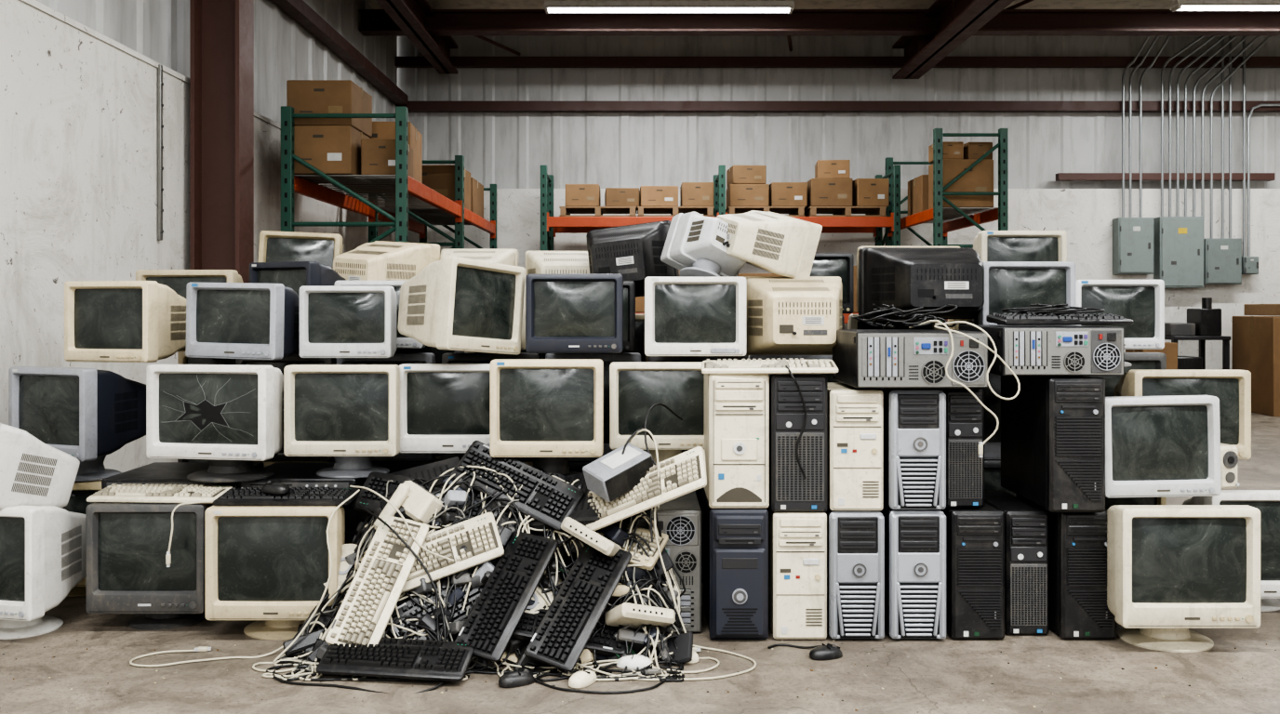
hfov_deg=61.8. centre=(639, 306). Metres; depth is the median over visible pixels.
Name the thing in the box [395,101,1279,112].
steel beam
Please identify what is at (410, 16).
rafter
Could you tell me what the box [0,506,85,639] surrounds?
monitor
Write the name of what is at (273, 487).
computer mouse
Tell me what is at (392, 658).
keyboard
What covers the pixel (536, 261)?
monitor
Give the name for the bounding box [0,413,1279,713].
floor
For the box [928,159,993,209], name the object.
cardboard box
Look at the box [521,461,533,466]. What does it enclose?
monitor
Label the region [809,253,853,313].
monitor
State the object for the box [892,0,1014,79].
rafter
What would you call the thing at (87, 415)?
monitor
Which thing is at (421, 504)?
speaker
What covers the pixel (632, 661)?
computer mouse
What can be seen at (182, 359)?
monitor
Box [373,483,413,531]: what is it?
telephone handset
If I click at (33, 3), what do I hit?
trim ledge
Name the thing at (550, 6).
fluorescent light fixture
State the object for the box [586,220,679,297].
monitor
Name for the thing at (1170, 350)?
cardboard box
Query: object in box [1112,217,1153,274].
electrical panel
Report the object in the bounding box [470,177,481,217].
cardboard box
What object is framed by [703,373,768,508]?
computer tower
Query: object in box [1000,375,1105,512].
computer tower
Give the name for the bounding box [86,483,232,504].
keyboard
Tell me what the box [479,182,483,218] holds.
cardboard box
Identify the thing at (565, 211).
wooden pallet
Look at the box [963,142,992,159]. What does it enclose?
cardboard box
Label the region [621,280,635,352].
monitor
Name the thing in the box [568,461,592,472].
monitor
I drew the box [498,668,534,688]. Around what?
computer mouse
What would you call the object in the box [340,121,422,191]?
cardboard box
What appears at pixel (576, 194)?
cardboard box
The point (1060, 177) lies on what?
trim girt back low
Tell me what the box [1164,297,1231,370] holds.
workbench
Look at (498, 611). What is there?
keyboard
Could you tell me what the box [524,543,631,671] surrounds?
keyboard
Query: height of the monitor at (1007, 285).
0.385 m
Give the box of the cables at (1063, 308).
[272,303,1104,693]
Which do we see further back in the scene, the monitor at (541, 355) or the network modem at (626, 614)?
the monitor at (541, 355)
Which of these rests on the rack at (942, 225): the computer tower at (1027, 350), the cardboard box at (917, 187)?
the cardboard box at (917, 187)
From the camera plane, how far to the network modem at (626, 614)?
3.37 m
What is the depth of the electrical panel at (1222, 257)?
12.33 m
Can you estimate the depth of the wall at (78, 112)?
5.29 m
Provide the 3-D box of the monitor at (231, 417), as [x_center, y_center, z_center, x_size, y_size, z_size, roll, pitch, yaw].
[-1.490,0.412,3.929,0.455,0.414,0.392,0,0,9]
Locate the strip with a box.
[157,64,163,240]
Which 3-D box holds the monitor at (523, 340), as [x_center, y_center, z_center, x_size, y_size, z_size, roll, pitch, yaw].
[-0.644,0.025,4.561,0.370,0.300,0.412,0,0,0]
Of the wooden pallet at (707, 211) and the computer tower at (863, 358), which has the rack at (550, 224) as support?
the wooden pallet at (707, 211)
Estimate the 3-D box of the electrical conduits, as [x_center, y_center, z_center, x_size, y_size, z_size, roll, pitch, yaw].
[7.042,-1.881,12.350,2.916,2.603,0.132,0,0,0]
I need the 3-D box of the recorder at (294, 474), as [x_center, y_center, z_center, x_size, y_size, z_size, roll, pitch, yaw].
[-1.240,0.642,4.058,0.430,0.044,0.425,0,0,0]
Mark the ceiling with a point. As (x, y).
(434, 4)
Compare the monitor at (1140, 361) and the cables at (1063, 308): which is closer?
the cables at (1063, 308)
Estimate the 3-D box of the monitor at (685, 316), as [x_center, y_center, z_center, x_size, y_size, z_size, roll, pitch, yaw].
[0.206,0.035,4.161,0.378,0.295,0.412,0,0,0]
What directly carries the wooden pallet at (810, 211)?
on the rack at (550, 224)
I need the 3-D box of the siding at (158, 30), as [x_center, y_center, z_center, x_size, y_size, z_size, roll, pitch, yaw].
[-2.850,-2.275,-0.725,0.020,1.830,26.550,0,0,0]
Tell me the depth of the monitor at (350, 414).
3.81 m
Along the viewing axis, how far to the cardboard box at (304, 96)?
7.57 m
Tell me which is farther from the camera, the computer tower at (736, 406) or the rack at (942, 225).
the rack at (942, 225)
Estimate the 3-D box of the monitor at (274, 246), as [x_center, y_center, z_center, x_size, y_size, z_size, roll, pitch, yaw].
[-1.575,-0.146,5.066,0.370,0.403,0.418,0,0,-5]
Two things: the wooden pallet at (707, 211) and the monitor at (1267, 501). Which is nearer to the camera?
the monitor at (1267, 501)
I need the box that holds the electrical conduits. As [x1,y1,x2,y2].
[1121,36,1279,256]
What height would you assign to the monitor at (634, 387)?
0.420 m
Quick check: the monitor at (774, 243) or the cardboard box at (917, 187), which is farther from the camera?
the cardboard box at (917, 187)
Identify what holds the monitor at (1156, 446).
on the monitor at (1172, 570)
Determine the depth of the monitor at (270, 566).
3.56 m
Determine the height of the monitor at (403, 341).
0.285 m
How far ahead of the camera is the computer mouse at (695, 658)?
3.36 m
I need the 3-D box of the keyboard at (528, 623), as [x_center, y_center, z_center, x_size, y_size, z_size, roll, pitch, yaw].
[-0.264,1.014,3.413,0.462,0.171,0.150,0,0,0]
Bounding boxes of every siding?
[35,0,397,124]
[397,36,1279,188]
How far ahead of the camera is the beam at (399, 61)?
12.41 m
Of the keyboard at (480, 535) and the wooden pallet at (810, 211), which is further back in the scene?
the wooden pallet at (810, 211)
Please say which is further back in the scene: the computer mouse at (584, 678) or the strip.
the strip
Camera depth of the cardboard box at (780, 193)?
11.45 m
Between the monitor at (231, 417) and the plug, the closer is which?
the plug
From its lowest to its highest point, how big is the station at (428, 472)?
0.214 m
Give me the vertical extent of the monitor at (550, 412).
0.440 m
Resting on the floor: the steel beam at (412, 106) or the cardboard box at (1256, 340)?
the cardboard box at (1256, 340)
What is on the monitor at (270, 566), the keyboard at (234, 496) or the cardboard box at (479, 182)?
the keyboard at (234, 496)
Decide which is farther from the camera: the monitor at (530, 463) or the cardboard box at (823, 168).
the cardboard box at (823, 168)
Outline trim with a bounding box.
[271,0,407,105]
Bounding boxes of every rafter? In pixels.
[375,0,458,73]
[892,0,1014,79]
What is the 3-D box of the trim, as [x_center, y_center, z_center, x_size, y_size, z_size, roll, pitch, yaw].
[-2.760,-2.400,9.600,0.120,0.110,5.700,0,0,0]
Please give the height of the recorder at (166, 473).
0.044 m
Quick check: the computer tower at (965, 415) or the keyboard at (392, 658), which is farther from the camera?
the computer tower at (965, 415)
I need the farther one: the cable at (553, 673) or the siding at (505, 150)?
the siding at (505, 150)
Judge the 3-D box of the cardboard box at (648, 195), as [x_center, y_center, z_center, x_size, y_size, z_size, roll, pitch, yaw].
[0.200,-1.187,11.700,0.402,0.222,0.503,0,0,-2]
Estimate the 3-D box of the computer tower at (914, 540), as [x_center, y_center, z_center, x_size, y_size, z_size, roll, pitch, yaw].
[0.931,0.902,3.797,0.186,0.432,0.476,0,0,0]
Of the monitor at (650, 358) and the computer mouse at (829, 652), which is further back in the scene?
the monitor at (650, 358)
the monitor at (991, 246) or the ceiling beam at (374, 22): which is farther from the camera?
the ceiling beam at (374, 22)
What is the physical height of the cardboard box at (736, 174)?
0.202 m
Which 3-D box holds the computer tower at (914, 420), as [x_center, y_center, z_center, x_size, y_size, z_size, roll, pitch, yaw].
[0.930,0.482,3.797,0.186,0.404,0.476,0,0,0]
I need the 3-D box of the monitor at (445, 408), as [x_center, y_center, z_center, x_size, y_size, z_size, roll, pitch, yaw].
[-0.700,0.417,4.101,0.370,0.415,0.412,0,0,0]
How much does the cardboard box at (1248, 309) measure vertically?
0.122 m
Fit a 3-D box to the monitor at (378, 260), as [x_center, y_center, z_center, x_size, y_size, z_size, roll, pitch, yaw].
[-1.181,-0.135,4.840,0.380,0.352,0.412,0,0,30]
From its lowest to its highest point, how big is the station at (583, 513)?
0.224 m
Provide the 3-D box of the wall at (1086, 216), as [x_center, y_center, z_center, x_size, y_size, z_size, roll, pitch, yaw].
[2.900,-0.130,12.600,11.700,2.500,0.200,0,0,0]
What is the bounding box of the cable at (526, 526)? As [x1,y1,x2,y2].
[261,466,683,681]
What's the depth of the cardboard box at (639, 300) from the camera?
11.45 m
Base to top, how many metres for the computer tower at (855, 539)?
0.429 m
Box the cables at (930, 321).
[129,320,1020,681]
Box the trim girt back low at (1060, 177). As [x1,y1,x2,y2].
[1055,173,1274,181]
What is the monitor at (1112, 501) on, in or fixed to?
on the floor
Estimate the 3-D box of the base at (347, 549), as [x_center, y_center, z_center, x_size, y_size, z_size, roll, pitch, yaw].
[-0.990,0.880,3.600,0.170,0.147,0.106,0,0,9]
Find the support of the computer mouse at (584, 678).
on the floor
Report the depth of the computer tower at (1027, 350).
3.54 m
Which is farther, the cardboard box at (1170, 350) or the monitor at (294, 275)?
the cardboard box at (1170, 350)
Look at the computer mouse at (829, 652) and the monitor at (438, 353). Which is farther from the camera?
the monitor at (438, 353)
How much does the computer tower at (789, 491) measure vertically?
0.462 m
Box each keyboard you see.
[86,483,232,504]
[213,487,359,506]
[315,638,474,681]
[325,515,428,647]
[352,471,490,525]
[360,512,504,593]
[391,557,500,640]
[450,440,584,531]
[454,532,558,662]
[511,605,626,656]
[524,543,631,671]
[549,523,668,570]
[586,446,706,531]
[701,358,838,374]
[986,312,1133,325]
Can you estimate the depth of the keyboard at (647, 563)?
3.57 m
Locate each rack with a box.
[280,106,496,352]
[540,165,900,323]
[885,128,1008,328]
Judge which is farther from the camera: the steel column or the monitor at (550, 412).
the steel column
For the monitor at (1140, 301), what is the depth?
4.13 m
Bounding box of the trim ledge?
[20,0,280,129]
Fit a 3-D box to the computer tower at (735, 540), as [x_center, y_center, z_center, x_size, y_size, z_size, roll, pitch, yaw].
[0.332,0.899,3.792,0.196,0.438,0.486,0,0,0]
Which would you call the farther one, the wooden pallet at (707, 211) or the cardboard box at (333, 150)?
the wooden pallet at (707, 211)
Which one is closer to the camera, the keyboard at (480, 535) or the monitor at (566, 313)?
the keyboard at (480, 535)
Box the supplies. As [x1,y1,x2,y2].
[582,442,653,502]
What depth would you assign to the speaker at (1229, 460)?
3.94 m
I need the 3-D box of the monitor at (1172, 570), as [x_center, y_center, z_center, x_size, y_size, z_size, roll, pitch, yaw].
[1.765,0.882,3.621,0.443,0.475,0.412,0,0,0]
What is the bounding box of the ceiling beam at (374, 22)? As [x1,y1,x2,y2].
[359,9,1279,36]
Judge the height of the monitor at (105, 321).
0.315 m
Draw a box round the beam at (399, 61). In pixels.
[394,56,1279,67]
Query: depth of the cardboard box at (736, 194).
11.45 m
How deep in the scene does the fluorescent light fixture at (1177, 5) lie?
10.35 m
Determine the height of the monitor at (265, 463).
0.460 m
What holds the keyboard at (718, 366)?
on the computer tower at (736, 406)
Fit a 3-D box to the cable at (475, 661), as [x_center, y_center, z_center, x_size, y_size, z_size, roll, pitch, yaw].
[-0.504,0.858,3.472,1.283,0.525,0.558,0,0,0]
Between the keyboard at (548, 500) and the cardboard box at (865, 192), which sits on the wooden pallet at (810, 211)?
the cardboard box at (865, 192)
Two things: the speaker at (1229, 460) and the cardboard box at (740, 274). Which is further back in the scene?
the cardboard box at (740, 274)
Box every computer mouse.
[261,480,290,494]
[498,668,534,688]
[568,667,596,689]
[615,652,651,669]
[684,650,699,664]
[809,643,842,661]
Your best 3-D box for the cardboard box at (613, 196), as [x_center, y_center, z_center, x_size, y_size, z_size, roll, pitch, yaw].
[-0.200,-1.177,11.720,0.362,0.202,0.503,0,0,-3]
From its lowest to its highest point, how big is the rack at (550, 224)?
2.620 m
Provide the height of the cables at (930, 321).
1.081 m
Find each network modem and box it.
[560,517,621,557]
[605,602,675,631]
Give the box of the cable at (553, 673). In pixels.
[265,473,685,681]
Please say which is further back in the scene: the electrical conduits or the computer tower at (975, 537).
the electrical conduits
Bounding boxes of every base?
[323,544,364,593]
[524,585,553,613]
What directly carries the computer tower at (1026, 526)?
on the floor
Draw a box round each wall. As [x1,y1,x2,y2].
[0,0,395,472]
[408,188,1279,370]
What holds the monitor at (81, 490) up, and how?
on the floor
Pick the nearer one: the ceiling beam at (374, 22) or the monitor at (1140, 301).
the monitor at (1140, 301)
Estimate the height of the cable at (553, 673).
0.570 m
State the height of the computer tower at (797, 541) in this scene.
0.426 m
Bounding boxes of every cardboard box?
[286,80,372,138]
[293,125,371,174]
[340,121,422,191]
[360,139,413,178]
[385,164,470,211]
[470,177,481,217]
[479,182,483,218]
[565,184,600,206]
[604,187,639,210]
[635,296,644,312]
[639,186,678,206]
[680,182,713,206]
[725,184,769,208]
[726,164,766,187]
[737,273,782,277]
[768,182,807,207]
[804,178,852,209]
[814,160,849,178]
[852,178,889,207]
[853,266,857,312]
[907,174,960,216]
[928,141,963,162]
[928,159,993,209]
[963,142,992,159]
[1125,342,1177,370]
[1232,316,1279,416]
[1243,304,1279,315]
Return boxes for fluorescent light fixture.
[543,0,794,13]
[1169,0,1279,12]
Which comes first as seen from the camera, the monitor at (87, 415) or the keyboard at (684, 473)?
the keyboard at (684, 473)
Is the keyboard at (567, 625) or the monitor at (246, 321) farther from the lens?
the monitor at (246, 321)
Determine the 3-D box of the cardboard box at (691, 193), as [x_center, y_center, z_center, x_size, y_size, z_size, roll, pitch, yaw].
[0.620,-1.207,11.700,0.342,0.262,0.503,0,0,0]
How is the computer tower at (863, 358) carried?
on the computer tower at (914, 420)
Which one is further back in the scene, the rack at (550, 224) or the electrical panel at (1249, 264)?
the electrical panel at (1249, 264)
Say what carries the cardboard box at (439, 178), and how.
on the rack at (402, 219)
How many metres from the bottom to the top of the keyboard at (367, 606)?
0.371 m
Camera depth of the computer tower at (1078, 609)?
3.58 m
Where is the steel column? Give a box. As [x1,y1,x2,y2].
[189,0,253,282]
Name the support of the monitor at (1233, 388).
on the monitor at (1267, 501)
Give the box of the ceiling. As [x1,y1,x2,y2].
[367,0,1174,9]
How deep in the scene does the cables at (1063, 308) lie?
3.60 m
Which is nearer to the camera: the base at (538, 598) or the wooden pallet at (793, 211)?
the base at (538, 598)
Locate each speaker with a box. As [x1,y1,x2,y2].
[400,480,443,524]
[1220,443,1239,489]
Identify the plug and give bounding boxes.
[165,441,983,674]
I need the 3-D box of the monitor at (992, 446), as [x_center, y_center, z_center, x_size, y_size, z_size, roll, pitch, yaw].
[1.600,0.428,4.801,0.410,0.460,0.412,0,0,0]
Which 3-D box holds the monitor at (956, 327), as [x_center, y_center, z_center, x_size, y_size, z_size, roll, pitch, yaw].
[1.680,0.214,5.221,0.420,0.360,0.412,0,0,0]
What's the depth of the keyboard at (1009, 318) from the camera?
3.62 m
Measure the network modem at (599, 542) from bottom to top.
0.147 m
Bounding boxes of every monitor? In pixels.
[0,423,79,510]
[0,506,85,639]
[8,366,146,481]
[61,480,101,597]
[64,280,186,362]
[85,502,213,630]
[135,269,243,351]
[146,364,283,482]
[177,351,235,364]
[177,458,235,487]
[185,282,299,359]
[205,506,345,639]
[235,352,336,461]
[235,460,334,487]
[249,261,346,296]
[258,230,343,268]
[283,364,399,478]
[299,285,397,358]
[333,240,439,280]
[334,280,425,348]
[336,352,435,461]
[395,346,463,363]
[397,256,525,355]
[399,363,490,461]
[431,453,439,462]
[439,248,518,266]
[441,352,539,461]
[467,349,546,359]
[490,359,603,474]
[517,529,576,576]
[520,280,525,349]
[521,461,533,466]
[525,251,589,276]
[525,273,623,353]
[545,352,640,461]
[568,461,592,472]
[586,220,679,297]
[609,361,704,464]
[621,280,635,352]
[633,314,648,361]
[644,277,746,356]
[648,356,744,453]
[660,211,746,277]
[716,210,822,279]
[745,276,842,355]
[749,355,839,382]
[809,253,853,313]
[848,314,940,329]
[856,246,959,312]
[858,247,984,319]
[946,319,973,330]
[971,261,1075,324]
[973,230,1066,262]
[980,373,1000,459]
[984,459,1015,496]
[1075,280,1164,366]
[1082,352,1166,397]
[1105,395,1221,498]
[1105,496,1166,509]
[1106,505,1260,653]
[1113,370,1251,459]
[1182,490,1279,612]
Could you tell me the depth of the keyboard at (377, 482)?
3.70 m
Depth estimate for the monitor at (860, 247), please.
4.78 m
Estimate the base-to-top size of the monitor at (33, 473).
0.342 m
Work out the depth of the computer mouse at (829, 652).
3.40 m
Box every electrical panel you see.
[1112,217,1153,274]
[1153,216,1203,288]
[1203,238,1241,284]
[1241,256,1258,274]
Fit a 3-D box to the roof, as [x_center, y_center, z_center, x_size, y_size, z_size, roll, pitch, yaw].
[1.100,-3.005,10.901,6.437,0.190,3.016,0,0,0]
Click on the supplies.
(614, 474)
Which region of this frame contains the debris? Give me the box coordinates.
[0,640,1276,713]
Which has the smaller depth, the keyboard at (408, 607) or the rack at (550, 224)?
the keyboard at (408, 607)
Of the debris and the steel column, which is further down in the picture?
the debris
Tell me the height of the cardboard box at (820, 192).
0.302 m
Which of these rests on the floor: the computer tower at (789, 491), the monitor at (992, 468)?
the monitor at (992, 468)
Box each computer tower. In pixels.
[647,491,701,632]
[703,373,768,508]
[703,489,768,639]
[766,504,826,639]
[767,373,827,512]
[825,506,884,639]
[827,382,883,510]
[832,329,987,388]
[874,388,946,509]
[880,503,946,639]
[933,388,984,507]
[942,502,1004,639]
[959,324,1124,375]
[984,491,1048,635]
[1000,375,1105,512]
[1015,493,1116,639]
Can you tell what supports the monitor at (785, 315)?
on the computer tower at (789, 491)
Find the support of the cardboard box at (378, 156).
on the rack at (402, 219)
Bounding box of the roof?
[475,0,1033,55]
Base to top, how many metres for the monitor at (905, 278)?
0.290 m
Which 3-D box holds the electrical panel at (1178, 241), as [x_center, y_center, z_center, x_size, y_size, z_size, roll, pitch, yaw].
[6.250,-0.630,12.405,0.510,0.820,0.179,0,0,0]
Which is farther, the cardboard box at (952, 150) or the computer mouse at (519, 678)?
the cardboard box at (952, 150)
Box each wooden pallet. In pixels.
[559,206,636,216]
[637,206,714,216]
[725,206,804,216]
[804,206,886,216]
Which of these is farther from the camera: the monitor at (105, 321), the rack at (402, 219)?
the rack at (402, 219)
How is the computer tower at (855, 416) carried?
on the computer tower at (855, 539)
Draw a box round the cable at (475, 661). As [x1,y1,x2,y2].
[280,480,679,680]
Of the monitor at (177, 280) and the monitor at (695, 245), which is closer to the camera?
the monitor at (695, 245)
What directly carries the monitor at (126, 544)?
on the floor

